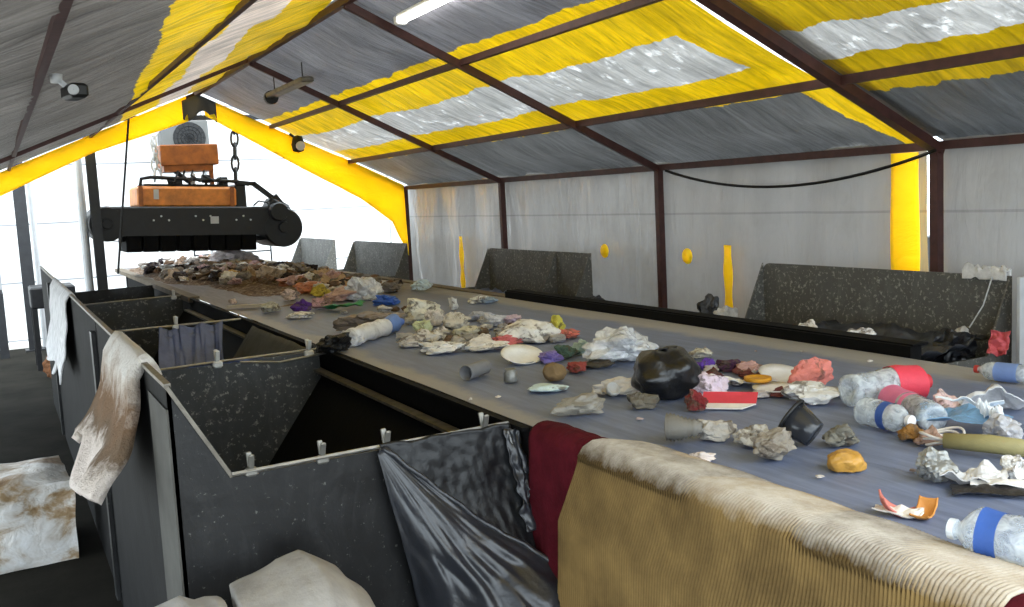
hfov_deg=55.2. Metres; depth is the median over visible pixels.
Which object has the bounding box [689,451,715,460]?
crumpled bag
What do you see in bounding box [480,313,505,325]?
crumpled bag
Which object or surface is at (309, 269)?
crumpled paper
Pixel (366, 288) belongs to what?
crumpled bag
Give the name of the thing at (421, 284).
crumpled bag
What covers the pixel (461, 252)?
tape
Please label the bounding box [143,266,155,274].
scrap
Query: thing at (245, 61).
trim
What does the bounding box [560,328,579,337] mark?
crumpled bag
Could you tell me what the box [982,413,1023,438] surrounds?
crumpled bag
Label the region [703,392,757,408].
carton
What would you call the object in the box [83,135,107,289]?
steel column
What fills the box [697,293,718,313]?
crumpled bag
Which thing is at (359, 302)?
plastic piece
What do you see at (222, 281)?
crumpled paper
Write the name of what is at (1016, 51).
roof purlin
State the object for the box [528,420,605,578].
cloth
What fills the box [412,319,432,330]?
crumpled bag
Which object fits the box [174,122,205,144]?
grille
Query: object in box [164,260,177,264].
crumpled paper
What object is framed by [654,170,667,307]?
trim
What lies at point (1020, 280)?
board
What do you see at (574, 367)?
crumpled bag
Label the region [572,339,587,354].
crumpled bag
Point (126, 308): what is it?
bin
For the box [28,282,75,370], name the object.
workbench
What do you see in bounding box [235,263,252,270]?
crumpled paper
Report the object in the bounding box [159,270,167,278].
crumpled paper
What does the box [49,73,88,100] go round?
security camera
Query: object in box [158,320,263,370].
bag
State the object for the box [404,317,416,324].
scrap
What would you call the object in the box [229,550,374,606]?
sack
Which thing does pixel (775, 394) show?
crumpled paper
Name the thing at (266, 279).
crumpled paper
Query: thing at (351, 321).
crumpled bag
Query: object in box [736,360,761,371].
crumpled bag
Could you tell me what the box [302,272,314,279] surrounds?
scrap
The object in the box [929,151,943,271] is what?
trim
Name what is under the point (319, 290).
crumpled bag
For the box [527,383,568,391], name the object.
packet
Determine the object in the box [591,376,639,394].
crumpled bag
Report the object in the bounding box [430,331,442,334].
crumpled bag
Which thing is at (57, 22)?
trim
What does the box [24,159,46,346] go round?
downpipe
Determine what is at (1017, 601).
cloth
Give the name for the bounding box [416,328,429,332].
crumpled paper
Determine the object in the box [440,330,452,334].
scrap
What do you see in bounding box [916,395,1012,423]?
film
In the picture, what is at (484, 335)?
crumpled paper
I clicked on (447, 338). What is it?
crumpled paper
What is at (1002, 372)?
plastic bottle
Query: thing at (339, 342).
crumpled bag
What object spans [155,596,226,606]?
sack
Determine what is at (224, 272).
scrap
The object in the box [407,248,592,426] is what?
panel
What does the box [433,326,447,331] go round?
crumpled paper
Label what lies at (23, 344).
ground
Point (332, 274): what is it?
scrap
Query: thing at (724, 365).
crumpled bag
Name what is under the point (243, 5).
trim
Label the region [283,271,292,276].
scrap
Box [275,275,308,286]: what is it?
crumpled bag
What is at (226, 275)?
scrap
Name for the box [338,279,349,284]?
scrap
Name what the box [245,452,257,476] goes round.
clip
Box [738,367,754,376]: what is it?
crumpled paper
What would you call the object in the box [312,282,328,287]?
scrap
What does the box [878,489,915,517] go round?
carton
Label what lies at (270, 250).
pipe railing
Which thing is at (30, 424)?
floor
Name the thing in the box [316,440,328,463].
clip
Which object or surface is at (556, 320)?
crumpled bag
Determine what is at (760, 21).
trim
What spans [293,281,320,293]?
crumpled bag
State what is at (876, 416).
plastic bottle
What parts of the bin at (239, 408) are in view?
panel, bag rod, panel, rim rod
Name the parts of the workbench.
leg, leg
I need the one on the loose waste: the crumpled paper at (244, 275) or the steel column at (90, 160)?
the crumpled paper at (244, 275)
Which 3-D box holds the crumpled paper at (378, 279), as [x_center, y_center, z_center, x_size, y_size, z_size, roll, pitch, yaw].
[-1.304,-0.216,9.384,0.120,0.088,0.186,-4,7,-14]
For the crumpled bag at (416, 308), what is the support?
on the conveyor
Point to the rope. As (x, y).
(128, 119)
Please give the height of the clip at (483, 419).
0.082 m
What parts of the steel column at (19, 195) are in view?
plate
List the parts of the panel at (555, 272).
panel, panel, panel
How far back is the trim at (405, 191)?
13.29 m
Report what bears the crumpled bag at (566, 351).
on the conveyor
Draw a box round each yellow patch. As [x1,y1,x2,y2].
[600,244,608,257]
[682,248,691,263]
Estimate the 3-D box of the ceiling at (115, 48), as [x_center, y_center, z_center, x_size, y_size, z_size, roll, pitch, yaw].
[-2.745,-1.118,5.715,4.030,1.716,12.200,-6,7,-27]
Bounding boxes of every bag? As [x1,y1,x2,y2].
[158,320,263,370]
[208,250,259,261]
[228,298,236,303]
[255,265,285,281]
[259,301,280,311]
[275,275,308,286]
[276,264,289,268]
[280,288,300,299]
[285,311,314,318]
[290,298,311,311]
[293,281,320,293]
[310,284,330,295]
[311,296,331,308]
[315,332,351,352]
[324,286,356,301]
[333,311,405,330]
[342,330,364,345]
[344,277,383,300]
[372,295,399,305]
[404,298,441,319]
[410,279,432,289]
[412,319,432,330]
[424,309,445,325]
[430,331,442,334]
[442,313,471,329]
[448,297,458,309]
[452,325,481,335]
[468,295,488,303]
[468,311,494,319]
[476,288,506,293]
[480,297,498,303]
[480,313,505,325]
[492,334,522,344]
[498,319,560,342]
[502,314,521,324]
[538,350,563,362]
[550,315,565,329]
[550,392,604,415]
[554,344,580,358]
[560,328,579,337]
[566,361,587,372]
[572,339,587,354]
[582,326,658,361]
[585,295,604,299]
[586,360,614,367]
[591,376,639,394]
[626,392,658,408]
[631,345,701,399]
[684,389,707,410]
[688,348,712,357]
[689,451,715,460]
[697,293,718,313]
[697,419,737,441]
[713,305,739,317]
[715,359,740,371]
[732,424,768,446]
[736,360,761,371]
[750,427,796,460]
[781,381,841,404]
[799,319,817,327]
[817,319,989,360]
[822,424,859,446]
[847,327,875,334]
[897,423,923,439]
[913,424,942,445]
[933,329,976,363]
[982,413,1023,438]
[1000,454,1023,478]
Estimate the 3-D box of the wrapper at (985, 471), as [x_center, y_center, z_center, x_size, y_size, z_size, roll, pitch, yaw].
[1.186,0.436,2.511,0.170,0.049,0.126,0,7,24]
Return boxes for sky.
[0,0,804,342]
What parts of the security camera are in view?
arm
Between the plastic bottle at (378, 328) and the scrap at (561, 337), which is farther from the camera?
the plastic bottle at (378, 328)
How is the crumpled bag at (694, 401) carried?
on the conveyor
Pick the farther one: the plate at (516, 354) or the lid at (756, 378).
the plate at (516, 354)
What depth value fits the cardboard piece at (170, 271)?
11.40 m
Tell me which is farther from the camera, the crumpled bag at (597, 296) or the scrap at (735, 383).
the crumpled bag at (597, 296)
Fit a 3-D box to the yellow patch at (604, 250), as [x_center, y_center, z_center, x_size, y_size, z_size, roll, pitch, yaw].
[0.854,-0.485,9.039,0.020,0.127,0.130,-6,7,-27]
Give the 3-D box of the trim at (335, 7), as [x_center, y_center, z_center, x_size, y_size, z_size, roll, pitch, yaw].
[-1.006,-2.088,6.556,0.050,0.050,12.200,-6,7,-27]
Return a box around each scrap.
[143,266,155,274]
[147,262,158,266]
[159,264,172,269]
[173,271,187,280]
[179,276,188,280]
[197,263,209,269]
[201,265,214,270]
[207,270,222,280]
[210,275,218,281]
[219,273,234,281]
[221,271,237,277]
[227,277,241,284]
[229,258,240,263]
[248,260,260,264]
[273,261,283,265]
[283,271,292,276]
[285,275,296,285]
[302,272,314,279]
[308,264,317,270]
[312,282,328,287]
[327,269,340,278]
[327,285,341,290]
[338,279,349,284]
[396,333,412,339]
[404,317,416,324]
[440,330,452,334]
[450,335,465,342]
[459,332,478,340]
[493,327,503,332]
[498,323,506,327]
[549,333,565,342]
[703,365,718,371]
[731,381,740,385]
[753,390,769,397]
[827,448,866,471]
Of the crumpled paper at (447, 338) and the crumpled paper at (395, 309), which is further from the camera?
the crumpled paper at (395, 309)
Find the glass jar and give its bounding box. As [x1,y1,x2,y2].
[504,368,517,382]
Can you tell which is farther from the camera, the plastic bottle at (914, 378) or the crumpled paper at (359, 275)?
the crumpled paper at (359, 275)
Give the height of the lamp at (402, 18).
0.086 m
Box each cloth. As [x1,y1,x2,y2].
[46,277,75,384]
[69,331,161,504]
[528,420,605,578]
[962,262,1010,280]
[1004,593,1023,606]
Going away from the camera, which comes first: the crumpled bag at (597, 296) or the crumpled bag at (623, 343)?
the crumpled bag at (623, 343)
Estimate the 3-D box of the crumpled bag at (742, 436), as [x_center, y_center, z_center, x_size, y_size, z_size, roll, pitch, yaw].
[0.730,0.398,2.972,0.123,0.069,0.085,-2,6,12]
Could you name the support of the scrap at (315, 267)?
on the loose waste
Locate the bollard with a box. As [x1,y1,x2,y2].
[0,290,9,358]
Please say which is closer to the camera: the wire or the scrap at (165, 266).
the wire
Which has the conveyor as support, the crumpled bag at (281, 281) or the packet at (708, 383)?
the packet at (708, 383)
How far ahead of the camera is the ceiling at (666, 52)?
7.23 m
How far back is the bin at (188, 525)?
3.17 m
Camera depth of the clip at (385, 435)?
3.20 m
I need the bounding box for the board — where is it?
[1016,276,1023,367]
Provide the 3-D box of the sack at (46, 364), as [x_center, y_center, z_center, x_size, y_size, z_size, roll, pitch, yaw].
[-5.774,0.744,12.427,0.334,0.359,0.290,2,8,39]
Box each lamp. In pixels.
[263,62,313,104]
[393,0,450,24]
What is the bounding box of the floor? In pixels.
[0,327,463,606]
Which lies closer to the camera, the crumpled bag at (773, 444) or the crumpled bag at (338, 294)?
the crumpled bag at (773, 444)
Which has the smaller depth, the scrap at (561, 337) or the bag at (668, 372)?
the bag at (668, 372)
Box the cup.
[664,413,702,441]
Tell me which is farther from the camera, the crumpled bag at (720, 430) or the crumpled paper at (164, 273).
the crumpled paper at (164, 273)
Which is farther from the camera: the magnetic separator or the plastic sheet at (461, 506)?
the magnetic separator
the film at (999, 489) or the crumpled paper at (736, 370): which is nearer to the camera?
the film at (999, 489)
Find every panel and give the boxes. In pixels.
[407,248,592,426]
[745,263,1011,370]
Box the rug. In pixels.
[557,438,1023,606]
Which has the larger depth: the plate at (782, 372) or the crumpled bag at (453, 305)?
the crumpled bag at (453, 305)
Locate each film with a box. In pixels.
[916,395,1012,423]
[949,484,1023,496]
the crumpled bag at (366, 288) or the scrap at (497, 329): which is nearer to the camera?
the scrap at (497, 329)
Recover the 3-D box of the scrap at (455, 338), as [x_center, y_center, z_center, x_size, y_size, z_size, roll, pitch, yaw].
[-0.295,0.201,5.267,0.085,0.058,0.137,2,8,38]
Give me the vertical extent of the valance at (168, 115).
1.151 m
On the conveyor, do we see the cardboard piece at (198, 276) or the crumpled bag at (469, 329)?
the crumpled bag at (469, 329)
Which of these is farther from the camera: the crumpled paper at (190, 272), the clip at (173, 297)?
the crumpled paper at (190, 272)
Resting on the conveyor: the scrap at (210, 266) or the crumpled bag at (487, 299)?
the crumpled bag at (487, 299)
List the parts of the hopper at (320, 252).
panel, panel, panel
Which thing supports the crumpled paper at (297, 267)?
on the loose waste
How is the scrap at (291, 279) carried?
on the loose waste
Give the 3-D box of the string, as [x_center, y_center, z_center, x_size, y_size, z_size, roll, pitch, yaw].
[2.453,-0.005,5.130,0.115,0.273,0.016,1,7,29]
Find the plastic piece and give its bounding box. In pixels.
[323,299,364,308]
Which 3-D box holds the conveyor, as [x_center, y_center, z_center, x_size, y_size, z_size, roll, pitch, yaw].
[-1.261,0.574,7.836,2.344,1.258,16.300,-6,7,-27]
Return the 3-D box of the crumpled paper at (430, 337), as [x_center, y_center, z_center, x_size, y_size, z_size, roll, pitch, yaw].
[-0.451,0.191,5.436,0.106,0.055,0.124,-2,6,4]
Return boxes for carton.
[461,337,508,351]
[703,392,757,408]
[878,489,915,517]
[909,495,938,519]
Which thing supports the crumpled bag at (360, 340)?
on the conveyor
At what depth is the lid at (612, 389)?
3.76 m
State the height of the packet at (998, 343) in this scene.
0.129 m
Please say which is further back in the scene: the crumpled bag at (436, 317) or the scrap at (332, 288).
the scrap at (332, 288)
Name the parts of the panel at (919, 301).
panel, panel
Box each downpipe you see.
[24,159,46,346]
[73,158,93,290]
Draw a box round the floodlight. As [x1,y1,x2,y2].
[289,133,304,152]
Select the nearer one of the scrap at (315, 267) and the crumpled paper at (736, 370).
the crumpled paper at (736, 370)
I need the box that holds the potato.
[543,362,566,380]
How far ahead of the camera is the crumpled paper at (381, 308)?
7.00 m
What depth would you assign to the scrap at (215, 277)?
10.38 m
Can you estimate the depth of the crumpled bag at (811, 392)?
3.48 m
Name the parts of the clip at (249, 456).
lever, lever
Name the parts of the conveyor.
wood strip, rail, rail, rail, torn strip, wire coil, paper strip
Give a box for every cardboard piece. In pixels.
[164,268,188,278]
[195,270,212,278]
[235,259,251,263]
[247,266,255,275]
[311,268,335,273]
[320,273,345,283]
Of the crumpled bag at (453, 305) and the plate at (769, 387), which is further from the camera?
the crumpled bag at (453, 305)
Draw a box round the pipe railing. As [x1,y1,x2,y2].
[193,246,272,260]
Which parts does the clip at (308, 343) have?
lever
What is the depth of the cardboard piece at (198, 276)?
10.75 m
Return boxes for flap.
[181,95,216,122]
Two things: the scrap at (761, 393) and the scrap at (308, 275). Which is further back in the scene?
the scrap at (308, 275)
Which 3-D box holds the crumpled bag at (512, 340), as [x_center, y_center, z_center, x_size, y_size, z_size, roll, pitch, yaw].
[-0.025,0.191,5.237,0.167,0.056,0.130,-3,6,-4]
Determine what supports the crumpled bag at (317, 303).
on the conveyor
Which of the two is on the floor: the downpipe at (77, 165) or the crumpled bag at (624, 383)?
the downpipe at (77, 165)
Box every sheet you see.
[0,455,78,574]
[378,422,559,606]
[710,373,750,383]
[957,384,1023,409]
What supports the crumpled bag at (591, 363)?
on the conveyor
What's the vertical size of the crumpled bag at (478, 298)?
0.060 m
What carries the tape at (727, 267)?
attached to the wall at (842, 223)
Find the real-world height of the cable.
0.189 m
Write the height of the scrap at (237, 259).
0.107 m
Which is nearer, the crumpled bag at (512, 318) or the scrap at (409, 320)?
the crumpled bag at (512, 318)
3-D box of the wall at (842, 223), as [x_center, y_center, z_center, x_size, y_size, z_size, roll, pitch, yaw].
[1.485,-0.073,8.127,0.096,2.200,12.340,-6,7,-27]
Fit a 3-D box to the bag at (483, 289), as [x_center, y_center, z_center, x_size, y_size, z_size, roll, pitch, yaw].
[-0.344,-0.011,9.523,0.842,0.169,1.302,-6,7,-27]
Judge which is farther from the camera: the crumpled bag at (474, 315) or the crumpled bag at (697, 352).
the crumpled bag at (474, 315)
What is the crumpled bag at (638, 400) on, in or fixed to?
on the conveyor
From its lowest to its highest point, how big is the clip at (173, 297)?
0.091 m
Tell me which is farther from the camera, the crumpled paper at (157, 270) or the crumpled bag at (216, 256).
the crumpled bag at (216, 256)
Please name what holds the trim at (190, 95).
attached to the ceiling at (115, 48)
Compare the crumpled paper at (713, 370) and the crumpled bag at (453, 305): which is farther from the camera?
the crumpled bag at (453, 305)
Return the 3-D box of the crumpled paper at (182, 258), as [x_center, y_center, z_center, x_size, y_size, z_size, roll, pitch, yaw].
[-4.801,-0.638,14.251,0.189,0.114,0.134,0,7,27]
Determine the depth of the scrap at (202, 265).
11.86 m
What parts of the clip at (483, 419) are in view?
lever, lever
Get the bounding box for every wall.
[405,133,1023,363]
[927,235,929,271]
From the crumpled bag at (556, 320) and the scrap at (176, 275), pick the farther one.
the scrap at (176, 275)
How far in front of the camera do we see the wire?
5.31 m
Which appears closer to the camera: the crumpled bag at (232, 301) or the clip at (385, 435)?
the clip at (385, 435)
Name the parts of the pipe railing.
rail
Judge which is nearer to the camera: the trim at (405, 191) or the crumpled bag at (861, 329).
the crumpled bag at (861, 329)
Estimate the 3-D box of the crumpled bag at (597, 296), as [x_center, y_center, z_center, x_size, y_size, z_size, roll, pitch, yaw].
[0.677,-0.028,8.057,0.148,0.095,0.150,-6,7,-26]
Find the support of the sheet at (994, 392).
on the conveyor
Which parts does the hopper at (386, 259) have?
panel, panel, panel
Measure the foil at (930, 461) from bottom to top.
0.092 m
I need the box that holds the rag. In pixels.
[955,326,972,334]
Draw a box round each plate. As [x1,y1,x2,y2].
[501,344,541,364]
[752,382,790,393]
[758,364,793,381]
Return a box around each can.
[459,359,490,379]
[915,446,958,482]
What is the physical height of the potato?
0.077 m
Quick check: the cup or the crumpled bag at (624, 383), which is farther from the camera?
the crumpled bag at (624, 383)
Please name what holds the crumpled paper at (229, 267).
on the loose waste
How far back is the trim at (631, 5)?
6.69 m
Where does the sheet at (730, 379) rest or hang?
on the conveyor
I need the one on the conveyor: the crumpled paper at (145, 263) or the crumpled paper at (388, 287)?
the crumpled paper at (388, 287)
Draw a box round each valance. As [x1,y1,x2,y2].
[0,96,187,195]
[204,103,408,254]
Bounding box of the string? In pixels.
[969,276,992,327]
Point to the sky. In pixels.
(325, 210)
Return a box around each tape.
[459,236,464,287]
[723,245,732,307]
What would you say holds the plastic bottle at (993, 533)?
on the conveyor
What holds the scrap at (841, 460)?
on the conveyor
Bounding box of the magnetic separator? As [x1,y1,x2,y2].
[87,115,302,252]
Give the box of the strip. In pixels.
[890,152,919,270]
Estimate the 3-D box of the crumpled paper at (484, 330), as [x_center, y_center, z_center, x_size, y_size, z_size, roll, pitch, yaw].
[-0.171,0.164,5.569,0.083,0.051,0.155,2,8,37]
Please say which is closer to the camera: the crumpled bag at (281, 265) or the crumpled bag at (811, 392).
the crumpled bag at (811, 392)
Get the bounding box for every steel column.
[12,162,45,351]
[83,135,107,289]
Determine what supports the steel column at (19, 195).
on the floor
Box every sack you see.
[42,356,51,377]
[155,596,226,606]
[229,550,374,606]
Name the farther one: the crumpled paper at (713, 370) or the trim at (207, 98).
the trim at (207, 98)
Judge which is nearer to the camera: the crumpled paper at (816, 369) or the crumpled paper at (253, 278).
the crumpled paper at (816, 369)
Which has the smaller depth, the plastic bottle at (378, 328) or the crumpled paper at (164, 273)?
the plastic bottle at (378, 328)
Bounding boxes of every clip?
[171,290,176,299]
[172,316,178,328]
[212,349,222,367]
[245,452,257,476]
[304,339,313,355]
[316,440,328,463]
[379,428,390,449]
[478,412,488,427]
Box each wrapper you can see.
[933,388,960,407]
[939,459,1008,484]
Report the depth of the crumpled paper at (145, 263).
13.64 m
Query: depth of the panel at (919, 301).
5.73 m
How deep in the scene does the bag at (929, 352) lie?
5.49 m
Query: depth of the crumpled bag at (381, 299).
7.50 m
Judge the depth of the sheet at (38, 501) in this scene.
5.67 m
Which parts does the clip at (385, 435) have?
lever, lever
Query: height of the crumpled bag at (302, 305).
0.094 m
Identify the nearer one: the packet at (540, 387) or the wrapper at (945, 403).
the wrapper at (945, 403)
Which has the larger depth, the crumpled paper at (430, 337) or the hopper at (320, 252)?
the hopper at (320, 252)
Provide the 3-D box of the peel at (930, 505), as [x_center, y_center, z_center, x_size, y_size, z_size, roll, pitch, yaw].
[0.962,0.480,2.289,0.047,0.042,0.082,2,8,40]
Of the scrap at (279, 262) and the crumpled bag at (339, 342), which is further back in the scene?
the scrap at (279, 262)
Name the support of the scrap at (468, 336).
on the conveyor
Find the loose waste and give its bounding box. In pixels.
[129,260,318,306]
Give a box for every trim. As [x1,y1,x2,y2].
[0,58,247,163]
[7,0,73,171]
[89,0,256,137]
[167,93,193,103]
[193,0,356,94]
[207,98,404,188]
[249,62,500,183]
[268,0,663,128]
[343,3,657,171]
[404,134,1023,189]
[404,189,412,280]
[498,182,507,248]
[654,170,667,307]
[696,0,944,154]
[727,0,934,136]
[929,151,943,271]
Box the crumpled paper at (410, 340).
[395,333,425,346]
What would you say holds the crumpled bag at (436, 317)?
on the conveyor
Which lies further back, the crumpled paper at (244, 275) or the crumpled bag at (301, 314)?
the crumpled paper at (244, 275)
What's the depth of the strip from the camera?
6.00 m
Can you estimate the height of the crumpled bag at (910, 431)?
0.052 m
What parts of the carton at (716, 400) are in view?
red panel, white panel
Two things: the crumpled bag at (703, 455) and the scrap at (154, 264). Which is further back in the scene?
the scrap at (154, 264)
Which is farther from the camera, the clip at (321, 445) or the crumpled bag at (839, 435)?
the clip at (321, 445)
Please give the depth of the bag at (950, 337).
5.10 m
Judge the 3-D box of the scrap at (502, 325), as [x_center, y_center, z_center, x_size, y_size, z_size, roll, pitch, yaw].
[-0.057,0.134,5.886,0.064,0.030,0.059,-4,6,-7]
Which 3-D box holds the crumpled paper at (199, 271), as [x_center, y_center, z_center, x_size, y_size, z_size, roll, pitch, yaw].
[-3.553,-0.353,11.280,0.202,0.078,0.109,-2,6,6]
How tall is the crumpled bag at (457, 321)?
0.104 m
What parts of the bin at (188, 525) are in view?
panel, panel, rim rod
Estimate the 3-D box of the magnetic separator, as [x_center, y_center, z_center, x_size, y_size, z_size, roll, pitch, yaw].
[-4.100,-1.577,12.554,2.628,1.863,1.184,-6,7,-27]
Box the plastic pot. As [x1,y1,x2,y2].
[778,399,823,445]
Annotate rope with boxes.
[117,118,129,273]
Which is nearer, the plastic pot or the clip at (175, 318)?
the plastic pot
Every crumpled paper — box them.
[137,262,148,267]
[153,268,161,273]
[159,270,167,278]
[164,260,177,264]
[177,256,186,261]
[185,269,193,274]
[188,258,199,262]
[193,270,206,273]
[198,261,210,264]
[219,279,227,284]
[227,265,235,269]
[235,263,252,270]
[236,270,252,280]
[250,276,258,281]
[259,274,274,283]
[265,261,275,265]
[290,263,302,271]
[301,267,313,272]
[312,274,320,279]
[327,281,339,287]
[346,273,363,277]
[372,276,381,282]
[376,304,392,312]
[382,282,401,292]
[391,306,399,311]
[395,333,425,346]
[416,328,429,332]
[423,333,440,342]
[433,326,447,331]
[443,335,453,341]
[478,327,489,334]
[478,333,491,339]
[706,366,723,376]
[732,366,742,374]
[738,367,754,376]
[770,386,783,396]
[787,356,833,384]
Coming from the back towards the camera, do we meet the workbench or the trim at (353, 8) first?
the workbench
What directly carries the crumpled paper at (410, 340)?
on the conveyor
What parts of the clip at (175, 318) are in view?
lever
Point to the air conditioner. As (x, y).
(193, 131)
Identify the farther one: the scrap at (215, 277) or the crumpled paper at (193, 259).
the crumpled paper at (193, 259)
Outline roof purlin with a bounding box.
[348,44,1023,163]
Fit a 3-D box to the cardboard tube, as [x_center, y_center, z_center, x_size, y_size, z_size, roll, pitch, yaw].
[1.335,0.393,2.744,0.236,0.051,0.056,2,8,37]
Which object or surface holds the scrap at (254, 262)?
on the loose waste
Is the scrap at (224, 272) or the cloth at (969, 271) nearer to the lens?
the cloth at (969, 271)
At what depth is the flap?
11.80 m
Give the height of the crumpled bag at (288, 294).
0.101 m
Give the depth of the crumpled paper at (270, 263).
12.52 m
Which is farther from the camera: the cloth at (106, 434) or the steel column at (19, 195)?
the steel column at (19, 195)
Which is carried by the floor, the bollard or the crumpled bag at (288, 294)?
the bollard
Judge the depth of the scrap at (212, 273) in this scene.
10.52 m
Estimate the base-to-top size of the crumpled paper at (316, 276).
0.081 m
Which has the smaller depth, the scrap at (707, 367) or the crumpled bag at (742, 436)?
the crumpled bag at (742, 436)
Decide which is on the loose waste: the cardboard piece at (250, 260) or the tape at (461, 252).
the cardboard piece at (250, 260)
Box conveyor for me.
[115,259,1023,563]
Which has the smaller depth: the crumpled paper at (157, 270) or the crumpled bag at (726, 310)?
the crumpled bag at (726, 310)
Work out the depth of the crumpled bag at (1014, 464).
2.53 m
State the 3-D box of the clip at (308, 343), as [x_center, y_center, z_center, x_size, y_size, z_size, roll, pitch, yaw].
[-1.118,0.244,5.387,0.052,0.096,0.064,-6,7,-27]
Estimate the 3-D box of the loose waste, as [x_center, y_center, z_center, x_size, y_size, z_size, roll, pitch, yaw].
[-3.189,-0.368,11.445,1.748,0.130,7.610,-6,7,-27]
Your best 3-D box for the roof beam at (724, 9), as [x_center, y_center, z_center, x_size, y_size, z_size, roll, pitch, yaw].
[1.327,-1.399,5.127,2.693,1.299,0.070,-6,7,-27]
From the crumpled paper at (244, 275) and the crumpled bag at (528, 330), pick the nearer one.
the crumpled bag at (528, 330)
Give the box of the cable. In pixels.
[665,149,936,187]
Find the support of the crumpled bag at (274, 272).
on the loose waste
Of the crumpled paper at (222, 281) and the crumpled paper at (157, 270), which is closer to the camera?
the crumpled paper at (222, 281)
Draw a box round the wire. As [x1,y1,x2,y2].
[240,353,325,362]
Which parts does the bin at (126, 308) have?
panel, panel, panel, rim rod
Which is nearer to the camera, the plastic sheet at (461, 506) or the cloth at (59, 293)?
the plastic sheet at (461, 506)
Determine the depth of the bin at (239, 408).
5.31 m
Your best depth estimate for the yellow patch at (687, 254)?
7.96 m
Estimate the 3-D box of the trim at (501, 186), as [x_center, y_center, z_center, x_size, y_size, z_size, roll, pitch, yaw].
[-0.063,-0.269,10.864,0.055,2.140,0.055,-6,7,-27]
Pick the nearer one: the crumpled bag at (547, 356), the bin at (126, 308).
the crumpled bag at (547, 356)
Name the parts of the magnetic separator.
chain, label plate, chain, lid, belt frame, rail, rating plate, chain, guard arm, motor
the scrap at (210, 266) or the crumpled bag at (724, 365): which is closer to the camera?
the crumpled bag at (724, 365)
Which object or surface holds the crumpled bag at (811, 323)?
on the bag at (929, 352)
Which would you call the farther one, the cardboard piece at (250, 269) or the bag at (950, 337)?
the cardboard piece at (250, 269)
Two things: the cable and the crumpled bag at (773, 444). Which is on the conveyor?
the crumpled bag at (773, 444)
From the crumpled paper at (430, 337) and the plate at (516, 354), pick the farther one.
the crumpled paper at (430, 337)
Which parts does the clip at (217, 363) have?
lever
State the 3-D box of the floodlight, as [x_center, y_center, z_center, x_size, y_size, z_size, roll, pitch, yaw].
[-2.699,-2.027,12.346,0.181,0.252,0.195,-6,7,-27]
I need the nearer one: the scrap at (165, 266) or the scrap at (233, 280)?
the scrap at (233, 280)
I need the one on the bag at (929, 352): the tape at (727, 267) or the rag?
the rag
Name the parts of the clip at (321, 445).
lever, lever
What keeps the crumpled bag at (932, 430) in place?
on the conveyor
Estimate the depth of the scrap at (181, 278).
10.84 m
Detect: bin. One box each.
[39,266,183,436]
[48,274,321,603]
[94,317,508,606]
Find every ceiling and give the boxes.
[0,0,331,169]
[203,0,913,185]
[730,0,1023,139]
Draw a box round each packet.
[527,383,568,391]
[693,371,728,395]
[697,357,714,369]
[987,330,1010,356]
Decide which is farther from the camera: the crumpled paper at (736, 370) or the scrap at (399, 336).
the scrap at (399, 336)
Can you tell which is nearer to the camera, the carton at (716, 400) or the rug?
the rug
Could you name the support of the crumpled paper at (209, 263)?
on the loose waste
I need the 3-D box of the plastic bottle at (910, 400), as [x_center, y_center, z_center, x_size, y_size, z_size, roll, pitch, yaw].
[1.299,0.338,3.186,0.102,0.099,0.319,-3,6,-5]
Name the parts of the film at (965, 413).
white strip, white strip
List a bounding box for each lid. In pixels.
[605,382,619,396]
[744,374,771,382]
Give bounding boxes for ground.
[8,211,929,349]
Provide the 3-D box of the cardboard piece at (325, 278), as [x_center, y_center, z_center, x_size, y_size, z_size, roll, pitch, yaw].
[-1.694,-0.214,9.166,0.236,0.113,0.309,-2,6,5]
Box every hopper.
[246,238,336,334]
[292,241,409,363]
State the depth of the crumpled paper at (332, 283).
8.97 m
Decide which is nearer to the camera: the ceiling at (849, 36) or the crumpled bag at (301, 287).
the ceiling at (849, 36)
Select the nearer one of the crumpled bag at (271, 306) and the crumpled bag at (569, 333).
the crumpled bag at (569, 333)
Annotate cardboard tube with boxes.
[942,433,1023,456]
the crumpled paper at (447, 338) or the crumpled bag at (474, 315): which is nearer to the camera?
the crumpled paper at (447, 338)
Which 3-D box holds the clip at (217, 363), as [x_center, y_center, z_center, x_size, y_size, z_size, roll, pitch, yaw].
[-1.553,0.292,5.160,0.052,0.096,0.064,-6,7,-27]
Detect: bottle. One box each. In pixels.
[344,314,404,346]
[838,365,932,406]
[853,397,915,431]
[878,385,947,428]
[946,507,1023,566]
[973,362,1023,382]
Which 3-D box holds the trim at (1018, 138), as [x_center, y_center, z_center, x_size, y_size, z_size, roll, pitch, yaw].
[1.396,-1.112,7.912,0.050,0.050,12.200,-6,7,-27]
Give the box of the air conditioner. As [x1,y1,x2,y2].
[157,120,208,145]
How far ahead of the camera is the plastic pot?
2.92 m
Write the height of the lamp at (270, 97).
0.260 m
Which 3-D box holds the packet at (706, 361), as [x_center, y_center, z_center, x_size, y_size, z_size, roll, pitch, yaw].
[0.835,0.260,4.242,0.083,0.052,0.060,-6,7,-24]
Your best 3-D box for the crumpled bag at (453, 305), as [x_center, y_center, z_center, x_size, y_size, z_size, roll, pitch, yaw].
[-0.421,-0.003,6.979,0.074,0.097,0.067,-1,7,13]

